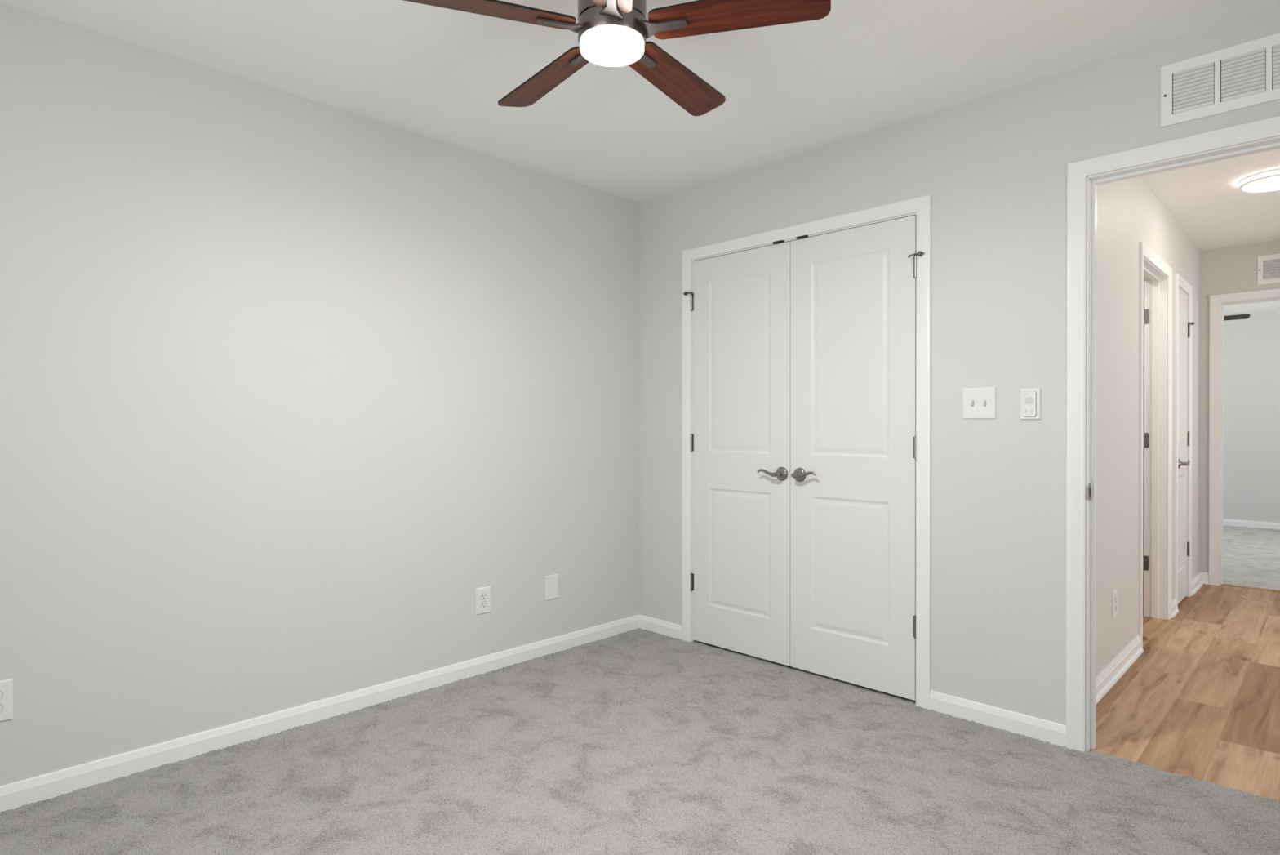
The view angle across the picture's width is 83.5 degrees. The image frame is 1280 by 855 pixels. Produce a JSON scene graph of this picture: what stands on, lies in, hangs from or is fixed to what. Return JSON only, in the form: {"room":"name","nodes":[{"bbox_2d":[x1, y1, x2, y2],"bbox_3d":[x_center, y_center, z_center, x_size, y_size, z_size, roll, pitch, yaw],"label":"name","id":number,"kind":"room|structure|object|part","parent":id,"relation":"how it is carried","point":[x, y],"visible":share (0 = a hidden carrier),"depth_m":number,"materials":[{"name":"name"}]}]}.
{"room":"empty bedroom","nodes":[
{"label":"empty bedroom","id":0,"kind":"room"},
{"bbox_2d":[0,2,639,785],"bbox_3d":[-1.350,-0.041,2.829,0.100,2.490,3.965,0,0,45],"label":"wall","id":1,"kind":"structure","parent":0,"point":[288,381],"depth_m":2.70,"materials":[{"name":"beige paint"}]},
{"bbox_2d":[0,678,13,721],"bbox_3d":[-1.940,0.827,2.156,0.008,0.123,0.082,0,0,45],"label":"wall outlet","id":2,"kind":"object","parent":1,"relation":"attached to","point":[6,686],"visible":1,"depth_m":2.17,"materials":[{"name":"white plastic"}]},
{"bbox_2d":[0,703,3,712],"bbox_3d":[-1.939,0.847,2.155,0.001,0.030,0.036,0,0,45],"label":"receptacle","id":3,"kind":"object","parent":2,"relation":"attached to","point":[1,704],"depth_m":2.16,"materials":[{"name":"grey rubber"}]},
{"bbox_2d":[0,690,3,699],"bbox_3d":[-1.938,0.808,2.154,0.003,0.030,0.036,0,0,45],"label":"receptacle","id":4,"kind":"object","parent":2,"relation":"attached to","point":[1,691],"depth_m":2.16,"materials":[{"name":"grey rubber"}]},
{"bbox_2d":[0,613,639,811],"bbox_3d":[-1.315,1.124,2.789,0.012,0.086,3.750,0,0,45],"label":"baseboard","id":5,"kind":"structure","parent":1,"relation":"attached to","point":[51,784],"depth_m":2.71,"materials":[{"name":"white paint"}]},
{"bbox_2d":[475,586,490,614],"bbox_3d":[-0.737,0.815,3.378,0.008,0.123,0.082,0,0,45],"label":"wall outlet","id":6,"kind":"object","parent":1,"relation":"attached to","point":[483,593],"visible":1,"depth_m":3.37,"materials":[{"name":"white plastic"}]},
{"bbox_2d":[480,600,487,608],"bbox_3d":[-0.735,0.834,3.376,0.002,0.028,0.034,0,0,45],"label":"receptacle","id":7,"kind":"object","parent":6,"relation":"attached to","point":[483,603],"depth_m":3.38,"materials":[{"name":"white plastic"}]},
{"bbox_2d":[480,592,487,599],"bbox_3d":[-0.735,0.795,3.376,0.003,0.030,0.036,0,0,45],"label":"receptacle","id":8,"kind":"object","parent":6,"relation":"attached to","point":[483,595],"depth_m":3.38,"materials":[{"name":"white plastic"}]},
{"bbox_2d":[545,573,558,599],"bbox_3d":[-0.451,0.816,3.669,0.007,0.123,0.080,0,0,45],"label":"blank plate","id":9,"kind":"object","parent":1,"relation":"attached to","point":[551,581],"visible":1,"depth_m":3.66,"materials":[{"name":"white plastic"}]},
{"bbox_2d":[0,576,1279,854],"bbox_3d":[1.153,1.200,2.917,3.550,0.105,7.595,0,0,45],"label":"floor","id":10,"kind":"structure","parent":0,"point":[637,741],"depth_m":2.40,"materials":[{"name":"grey carpet"}]},
{"bbox_2d":[0,0,1279,313],"bbox_3d":[2.770,-1.343,4.158,4.100,0.100,11.650,0,0,45],"label":"ceiling","id":11,"kind":"structure","parent":0,"point":[865,66],"depth_m":2.58,"materials":[{"name":"paint"}]},
{"bbox_2d":[402,0,831,115],"bbox_3d":[-0.051,-1.137,1.935,1.087,0.292,1.037,0,0,34],"label":"ceiling fan","id":12,"kind":"object","parent":11,"relation":"hanging from","point":[611,33],"visible":1,"depth_m":1.85,"materials":[{"name":"brown wood"}]},
{"bbox_3d":[-0.387,-1.047,1.786,0.454,0.034,0.123,0,0,-20],"label":"blade","id":13,"kind":"part","parent":12,"relation":"part of","materials":[{"name":"brown wood"}]},
{"bbox_3d":[-0.280,-1.049,2.162,0.123,0.034,0.454,0,0,-38],"label":"blade","id":14,"kind":"part","parent":12,"relation":"part of","materials":[{"name":"brown wood"}]},
{"bbox_3d":[-0.202,-1.041,1.855,0.133,0.021,0.067,0,0,-20],"label":"blade arm","id":15,"kind":"part","parent":12,"relation":"part of","materials":[{"name":"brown metal"}]},
{"bbox_3d":[-0.157,-1.042,2.008,0.067,0.021,0.133,0,0,-38],"label":"blade arm","id":16,"kind":"part","parent":12,"relation":"part of","materials":[{"name":"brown metal"}]},
{"bbox_3d":[-0.070,-1.041,1.764,0.067,0.021,0.133,0,0,-2],"label":"blade arm","id":17,"kind":"part","parent":12,"relation":"part of","materials":[{"name":"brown metal"}]},
{"bbox_3d":[-0.061,-1.047,1.568,0.123,0.034,0.454,0,0,-2],"label":"blade","id":18,"kind":"part","parent":12,"relation":"part of","materials":[{"name":"brown wood"}]},
{"bbox_3d":[0.003,-1.042,2.013,0.067,0.021,0.133,0,0,34],"label":"blade arm","id":19,"kind":"part","parent":12,"relation":"part of","materials":[{"name":"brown metal"}]},
{"bbox_3d":[0.057,-1.041,1.862,0.133,0.021,0.067,0,0,16],"label":"blade arm","id":20,"kind":"part","parent":12,"relation":"part of","materials":[{"name":"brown metal"}]},
{"bbox_3d":[0.112,-1.049,2.177,0.123,0.034,0.454,0,0,34],"label":"blade","id":21,"kind":"part","parent":12,"relation":"part of","materials":[{"name":"brown wood"}]},
{"bbox_3d":[0.246,-1.048,1.809,0.454,0.034,0.123,0,0,16],"label":"blade","id":22,"kind":"part","parent":12,"relation":"part of","materials":[{"name":"brown wood"}]},
{"bbox_2d":[1223,313,1249,320],"bbox_3d":[5.531,-1.161,7.299,1.036,0.292,1.085,0,0,45],"label":"ceiling fan","id":23,"kind":"object","parent":11,"relation":"hanging from","point":[1238,316],"visible":0.02,"depth_m":7.00,"materials":[{"name":"black metal"}]},
{"bbox_2d":[1238,168,1279,191],"bbox_3d":[3.279,-1.269,3.692,0.301,0.045,0.301,0,0,45],"label":"ceiling light","id":24,"kind":"object","parent":11,"relation":"attached to","point":[1268,180],"visible":1,"depth_m":3.68,"materials":[{"name":"white glass"}]},
{"bbox_2d":[1242,175,1279,191],"bbox_3d":[3.279,-1.252,3.692,0.272,0.011,0.272,0,0,45],"label":"diffuser","id":25,"kind":"object","parent":24,"relation":"attached to","point":[1259,183],"depth_m":3.69,"materials":[{"name":"white glass"}]},
{"bbox_2d":[639,6,1279,724],"bbox_3d":[1.229,-0.043,2.990,3.550,2.490,0.115,0,0,45],"label":"wall","id":26,"kind":"structure","parent":0,"point":[993,168],"depth_m":2.81,"materials":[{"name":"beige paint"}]},
{"bbox_2d":[683,241,790,666],"bbox_3d":[0.474,0.126,3.638,0.652,2.025,0.094,0,0,45],"label":"door","id":27,"kind":"structure","parent":26,"relation":"in","point":[740,301],"depth_m":3.62,"materials":[{"name":"white paint"}]},
{"bbox_3d":[0.613,0.219,3.449,0.127,0.037,0.020,0,0,45],"label":"lever","id":28,"kind":"part","parent":27,"relation":"part of","materials":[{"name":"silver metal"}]},
{"bbox_3d":[0.666,0.223,3.431,0.067,0.067,0.050,0,0,45],"label":"handle","id":29,"kind":"part","parent":27,"relation":"part of","materials":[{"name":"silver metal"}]},
{"bbox_2d":[681,194,931,709],"bbox_3d":[0.751,0.128,3.453,1.256,2.070,0.126,0,0,45],"label":"trim","id":30,"kind":"structure","parent":26,"relation":"attached to","point":[913,214],"depth_m":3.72,"materials":[{"name":"white paint"}]},
{"bbox_3d":[0.667,-0.893,3.454,0.056,0.008,0.016,0,0,45],"label":"ball catch plate","id":31,"kind":"part","parent":30,"relation":"part of","materials":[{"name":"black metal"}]},
{"bbox_3d":[0.761,-0.892,3.361,0.056,0.008,0.016,0,0,45],"label":"ball catch plate","id":32,"kind":"part","parent":30,"relation":"part of","materials":[{"name":"black metal"}]},
{"bbox_2d":[639,613,1066,746],"bbox_3d":[1.185,1.122,2.950,3.350,0.086,0.012,0,0,45],"label":"baseboard","id":33,"kind":"structure","parent":26,"relation":"attached to","point":[1044,730],"depth_m":2.79,"materials":[{"name":"white paint"}]},
{"bbox_2d":[790,215,924,700],"bbox_3d":[0.940,0.127,3.179,0.652,2.025,0.094,0,0,45],"label":"door","id":34,"kind":"structure","parent":26,"relation":"in","point":[853,291],"depth_m":3.18,"materials":[{"name":"white paint"}]},
{"bbox_3d":[0.737,0.223,3.361,0.067,0.067,0.050,0,0,45],"label":"handle","id":35,"kind":"part","parent":34,"relation":"part of","materials":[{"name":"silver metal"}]},
{"bbox_3d":[0.755,0.219,3.308,0.127,0.037,0.020,0,0,45],"label":"lever","id":36,"kind":"part","parent":34,"relation":"part of","materials":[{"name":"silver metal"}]},
{"bbox_2d":[962,386,995,418],"bbox_3d":[1.323,-0.095,2.804,0.125,0.123,0.018,0,0,45],"label":"light switch","id":37,"kind":"object","parent":26,"relation":"attached to","point":[977,402],"visible":1,"depth_m":2.80,"materials":[{"name":"white plastic"}]},
{"bbox_2d":[1020,387,1040,419],"bbox_3d":[1.456,-0.088,2.677,0.071,0.116,0.013,0,0,45],"label":"fan remote control","id":38,"kind":"object","parent":26,"relation":"attached to","point":[1030,398],"visible":1,"depth_m":2.67,"materials":[{"name":"white plastic"}]},
{"bbox_2d":[1066,115,1279,751],"bbox_3d":[1.859,0.109,2.278,0.890,2.116,0.016,0,0,45],"label":"trim","id":39,"kind":"structure","parent":26,"relation":"attached to","point":[1077,171],"depth_m":2.56,"materials":[{"name":"white paint"}]},
{"bbox_2d":[1085,135,1279,751],"bbox_3d":[1.903,0.132,2.323,0.798,2.070,0.120,0,0,45],"label":"trim","id":40,"kind":"structure","parent":26,"relation":"attached to","point":[1273,143],"depth_m":2.57,"materials":[{"name":"white paint"}]},
{"bbox_3d":[1.603,0.231,2.564,0.008,0.060,0.042,0,0,45],"label":"strike plate","id":41,"kind":"part","parent":40,"relation":"part of","materials":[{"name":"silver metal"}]},
{"bbox_2d":[1160,32,1279,127],"bbox_3d":[1.890,-1.102,2.248,0.420,0.200,0.010,0,0,45],"label":"air vent","id":42,"kind":"object","parent":26,"relation":"in","point":[1246,74],"visible":1,"depth_m":2.28,"materials":[{"name":"white metal"}]},
{"bbox_2d":[1096,177,1200,675],"bbox_3d":[2.858,-0.048,4.071,0.115,2.490,3.710,0,0,45],"label":"wall","id":43,"kind":"structure","parent":0,"point":[1129,213],"depth_m":3.43,"materials":[{"name":"paint"}]},
{"bbox_2d":[1111,588,1117,618],"bbox_3d":[2.196,0.816,3.313,0.008,0.123,0.082,0,0,45],"label":"wall outlet","id":44,"kind":"object","parent":43,"relation":"attached to","point":[1114,593],"visible":1,"depth_m":3.30,"materials":[{"name":"white plastic"}]},
{"bbox_2d":[1096,571,1203,703],"bbox_3d":[2.873,1.110,3.991,0.024,0.086,3.580,0,0,45],"label":"baseboard","id":45,"kind":"structure","parent":43,"relation":"attached to","point":[1115,669],"depth_m":3.39,"materials":[{"name":"white paint"}]},
{"bbox_2d":[1142,257,1167,618],"bbox_3d":[2.842,0.121,4.061,0.122,2.064,0.798,0,0,45],"label":"trim","id":46,"kind":"structure","parent":43,"relation":"attached to","point":[1155,311],"depth_m":4.32,"materials":[{"name":"white paint"}]},
{"bbox_2d":[1137,241,1172,648],"bbox_3d":[2.892,0.098,4.011,0.016,2.110,0.890,0,0,45],"label":"trim","id":47,"kind":"structure","parent":43,"relation":"attached to","point":[1145,251],"depth_m":3.93,"materials":[{"name":"white paint"}]},
{"bbox_2d":[1174,273,1192,608],"bbox_3d":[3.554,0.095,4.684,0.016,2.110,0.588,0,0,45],"label":"trim","id":48,"kind":"structure","parent":43,"relation":"attached to","point":[1180,282],"depth_m":4.69,"materials":[{"name":"white paint"}]},
{"bbox_2d":[1177,288,1195,604],"bbox_3d":[3.572,0.120,4.699,0.094,2.025,0.500,0,0,45],"label":"door","id":49,"kind":"structure","parent":43,"relation":"in","point":[1184,436],"depth_m":4.73,"materials":[{"name":"white paint"}]},
{"bbox_3d":[3.449,0.230,4.556,0.050,0.067,0.067,0,0,45],"label":"handle","id":50,"kind":"part","parent":49,"relation":"part of","materials":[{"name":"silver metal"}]},
{"bbox_2d":[1142,240,1279,576],"bbox_3d":[4.135,-0.054,5.336,3.800,2.490,0.115,0,0,45],"label":"wall","id":51,"kind":"structure","parent":0,"point":[1229,269],"depth_m":5.24,"materials":[{"name":"paint"}]},
{"bbox_2d":[1200,571,1208,584],"bbox_3d":[4.465,1.106,4.919,0.990,0.086,0.024,0,0,45],"label":"baseboard","id":52,"kind":"structure","parent":51,"relation":"attached to","point":[1205,575],"depth_m":5.24,"materials":[{"name":"white paint"}]},
{"bbox_2d":[1208,288,1279,585],"bbox_3d":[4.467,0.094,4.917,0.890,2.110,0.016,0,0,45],"label":"trim","id":53,"kind":"structure","parent":51,"relation":"attached to","point":[1214,300],"depth_m":5.20,"materials":[{"name":"white paint"}]},
{"bbox_2d":[1220,582,1279,591],"bbox_3d":[4.516,1.157,4.971,0.762,0.032,0.052,0,0,45],"label":"trim","id":54,"kind":"structure","parent":51,"relation":"attached to","point":[1223,584],"depth_m":5.11,"materials":[{"name":"brown wood"}]},
{"bbox_2d":[1257,253,1279,284],"bbox_3d":[4.491,-1.101,4.893,0.420,0.200,0.010,0,0,45],"label":"air vent","id":55,"kind":"object","parent":51,"relation":"in","point":[1268,266],"visible":1,"depth_m":5.00,"materials":[{"name":"white metal"}]},
{"bbox_2d":[1222,524,1279,590],"bbox_3d":[5.526,1.136,6.752,3.600,0.016,3.903,0,0,45],"label":"floor","id":56,"kind":"structure","parent":0,"point":[1251,555],"depth_m":6.27,"materials":[{"name":"carpet"}]},
{"bbox_2d":[1223,309,1279,522],"bbox_3d":[6.929,-0.066,8.174,3.600,2.490,0.100,0,0,45],"label":"wall","id":57,"kind":"structure","parent":0,"point":[1251,345],"depth_m":8.12,"materials":[{"name":"beige paint"}]},
{"bbox_2d":[1223,518,1279,529],"bbox_3d":[6.890,1.098,8.138,3.600,0.086,0.012,0,0,45],"label":"baseboard","id":58,"kind":"structure","parent":57,"relation":"attached to","point":[1237,522],"depth_m":8.10,"materials":[{"name":"white paint"}]}
]}

